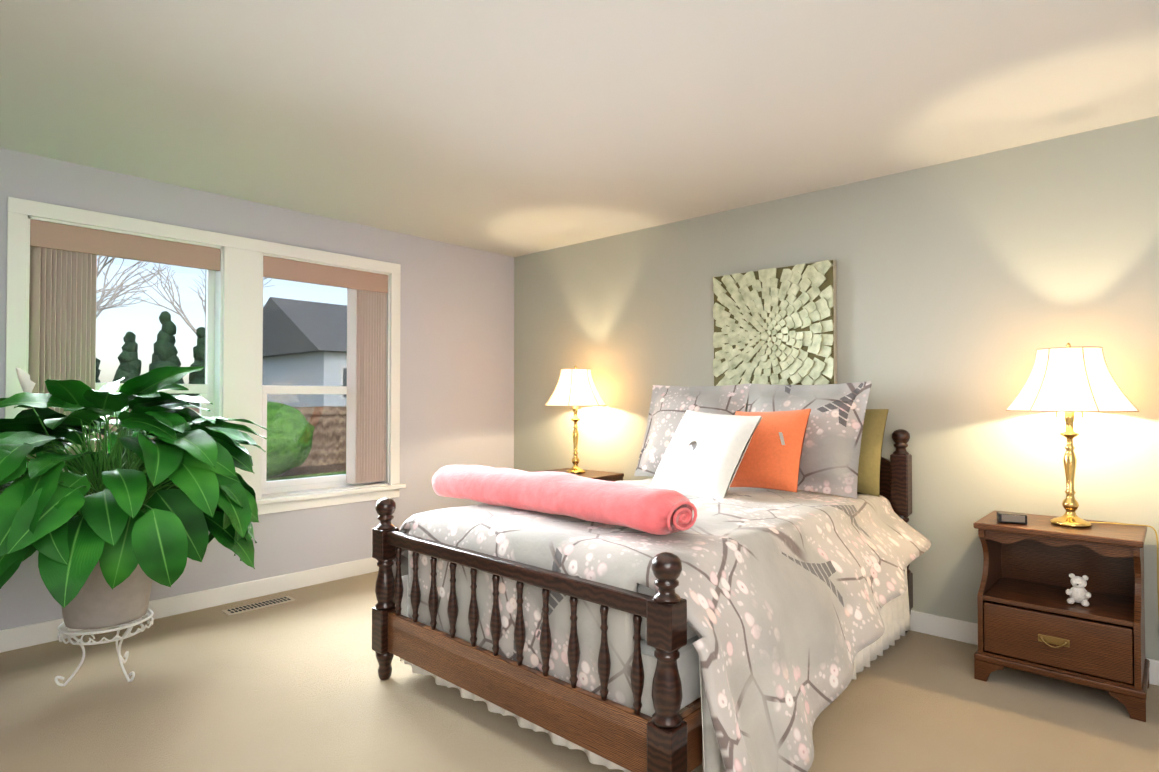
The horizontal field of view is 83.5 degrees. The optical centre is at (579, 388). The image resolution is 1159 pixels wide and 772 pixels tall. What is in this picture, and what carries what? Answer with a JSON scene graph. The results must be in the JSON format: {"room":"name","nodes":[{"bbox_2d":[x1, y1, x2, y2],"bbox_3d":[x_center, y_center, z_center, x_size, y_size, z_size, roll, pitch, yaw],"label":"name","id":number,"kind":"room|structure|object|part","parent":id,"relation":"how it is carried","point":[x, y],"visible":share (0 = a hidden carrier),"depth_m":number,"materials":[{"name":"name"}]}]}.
{"room":"bedroom","nodes":[
{"label":"bedroom","id":0,"kind":"room"},
{"bbox_2d":[0,148,513,629],"bbox_3d":[-2.376,0.062,3.714,0.150,2.440,5.200,-1,-1,43],"label":"wall","id":1,"kind":"structure","parent":0,"point":[456,354],"depth_m":4.57,"materials":[{"name":"grey paint"}]},
{"bbox_2d":[0,557,378,652],"bbox_3d":[-2.318,1.228,3.635,0.018,0.105,5.130,-1,-1,43],"label":"baseboard","id":2,"kind":"structure","parent":1,"relation":"attached to","point":[48,631],"depth_m":3.82,"materials":[{"name":"white wood"}]},
{"bbox_2d":[4,197,405,514],"bbox_3d":[-2.092,-0.069,3.984,0.203,1.700,2.230,-1,-1,43],"label":"window","id":3,"kind":"structure","parent":1,"relation":"in","point":[233,387],"depth_m":3.96,"materials":[{"name":"white wood"}]},
{"bbox_2d":[27,219,219,471],"bbox_3d":[-2.471,-0.094,3.573,0.087,1.487,0.874,-1,-1,43],"label":"window blinds","id":4,"kind":"object","parent":3,"relation":"attached to","point":[62,301],"visible":0.69,"depth_m":3.36,"materials":[{"name":"beige fabric"}]},
{"bbox_2d":[263,256,387,483],"bbox_3d":[-1.714,-0.081,4.398,0.089,1.487,0.874,-1,-1,43],"label":"window blinds","id":5,"kind":"object","parent":3,"relation":"attached to","point":[367,292],"visible":0.92,"depth_m":4.56,"materials":[{"name":"beige fabric"}]},
{"bbox_2d":[0,571,1158,771],"bbox_3d":[-0.185,1.300,1.682,6.100,0.100,5.500,-1,-1,43],"label":"floor","id":6,"kind":"structure","parent":0,"point":[297,685],"depth_m":2.53,"materials":[{"name":"carpet"}]},
{"bbox_2d":[0,366,267,685],"bbox_3d":[-2.062,0.584,2.868,1.265,1.366,1.382,-1,-1,43],"label":"plant","id":7,"kind":"object","parent":6,"relation":"on","point":[122,523],"visible":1,"depth_m":2.63,"materials":[{"name":"green plant"}]},
{"bbox_3d":[-2.075,0.840,2.854,0.420,0.345,0.420,-1,-1,43],"label":"pot","id":8,"kind":"part","parent":7,"relation":"part of","materials":[{"name":"beige ceramic"}]},
{"bbox_2d":[222,596,295,615],"bbox_3d":[-1.887,1.280,3.829,0.110,0.008,0.380,-1,-1,43],"label":"floor vent","id":9,"kind":"object","parent":6,"relation":"in","point":[253,606],"visible":1,"depth_m":3.81,"materials":[{"name":"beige metal"}]},
{"bbox_2d":[535,468,623,481],"bbox_3d":[-0.034,0.958,4.735,0.568,0.680,0.445,-1,-1,43],"label":"nightstand","id":10,"kind":"object","parent":6,"relation":"on","point":[605,476],"visible":0.02,"depth_m":4.67,"materials":[{"name":"brown wood"}]},
{"bbox_2d":[544,366,606,473],"bbox_3d":[-0.028,0.226,4.752,0.458,0.783,0.457,-1,-1,43],"label":"lamp","id":11,"kind":"object","parent":10,"relation":"on","point":[575,388],"visible":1,"depth_m":4.64,"materials":[{"name":"white fabric"}]},
{"bbox_2d":[372,381,930,771],"bbox_3d":[0.487,0.629,3.067,1.894,1.340,2.224,-1,-1,43],"label":"bed","id":12,"kind":"object","parent":6,"relation":"on","point":[734,577],"visible":1,"depth_m":2.36,"materials":[{"name":"grey fabric"}]},
{"bbox_2d":[432,465,696,534],"bbox_3d":[-0.149,0.434,2.720,1.431,0.167,0.297,-1,-1,43],"label":"throw","id":13,"kind":"object","parent":12,"relation":"on","point":[559,499],"depth_m":2.48,"materials":[{"name":"pink fabric"}]},
{"bbox_3d":[0.434,0.793,3.140,1.410,0.409,1.995,-1,-1,43],"label":"mattress","id":14,"kind":"part","parent":12,"relation":"part of","materials":[{"name":"fabric"}]},
{"bbox_2d":[649,410,761,497],"bbox_3d":[0.641,0.341,3.380,0.608,0.449,0.391,-1,-1,43],"label":"pillow","id":15,"kind":"object","parent":12,"relation":"on","point":[707,454],"depth_m":3.30,"materials":[{"name":"white fabric"}]},
{"bbox_2d":[730,409,810,492],"bbox_3d":[0.978,0.323,3.437,0.453,0.434,0.249,-1,-1,43],"label":"pillow","id":16,"kind":"object","parent":12,"relation":"on","point":[777,457],"depth_m":3.34,"materials":[{"name":"orange fabric"}]},
{"bbox_2d":[973,510,1149,721],"bbox_3d":[2.073,0.928,2.801,0.568,0.680,0.445,-1,-1,43],"label":"nightstand","id":17,"kind":"object","parent":6,"relation":"on","point":[1031,619],"visible":1,"depth_m":2.72,"materials":[{"name":"brown wood"}]},
{"bbox_2d":[997,512,1026,523],"bbox_3d":[1.886,0.566,2.831,0.105,0.042,0.057,0,-1,23],"label":"alarm clock","id":18,"kind":"object","parent":17,"relation":"on","point":[1012,517],"visible":0.98,"depth_m":2.81,"materials":[{"name":"black plastic"}]},
{"bbox_2d":[1065,573,1090,606],"bbox_3d":[2.081,0.840,2.707,0.086,0.121,0.094,-1,-1,43],"label":"teddy bear","id":19,"kind":"object","parent":17,"relation":"in","point":[1077,592],"visible":0.98,"depth_m":2.70},
{"bbox_2d":[1006,343,1158,613],"bbox_3d":[2.141,0.434,2.760,0.544,1.261,0.463,-1,-1,43],"label":"lamp","id":20,"kind":"object","parent":17,"relation":"on","point":[1068,380],"visible":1,"depth_m":2.70,"materials":[{"name":"white fabric"}]},
{"bbox_2d":[0,0,1158,256],"bbox_3d":[-0.185,-1.240,1.722,6.100,0.100,5.500,-1,-1,43],"label":"ceiling","id":21,"kind":"structure","parent":0,"point":[512,128],"depth_m":2.62,"materials":[{"name":"white paint"}]},
{"bbox_2d":[514,116,1158,660],"bbox_3d":[1.624,0.061,3.671,6.100,2.440,0.150,-1,-1,43],"label":"wall","id":22,"kind":"structure","parent":0,"point":[968,288],"depth_m":3.34,"materials":[{"name":"grey paint"}]},
{"bbox_2d":[713,260,836,385],"bbox_3d":[1.164,-0.346,3.952,0.780,0.760,0.061,-1,-1,43],"label":"painting","id":23,"kind":"object","parent":22,"relation":"attached to","point":[775,326],"visible":0.96,"depth_m":3.90,"materials":[{"name":"beige fabric"}]},
{"bbox_2d":[910,610,1158,685],"bbox_3d":[1.567,1.228,3.591,5.800,0.105,0.018,-1,-1,43],"label":"baseboard","id":24,"kind":"structure","parent":22,"relation":"attached to","point":[949,628],"depth_m":3.29,"materials":[{"name":"white wood"}]}
]}

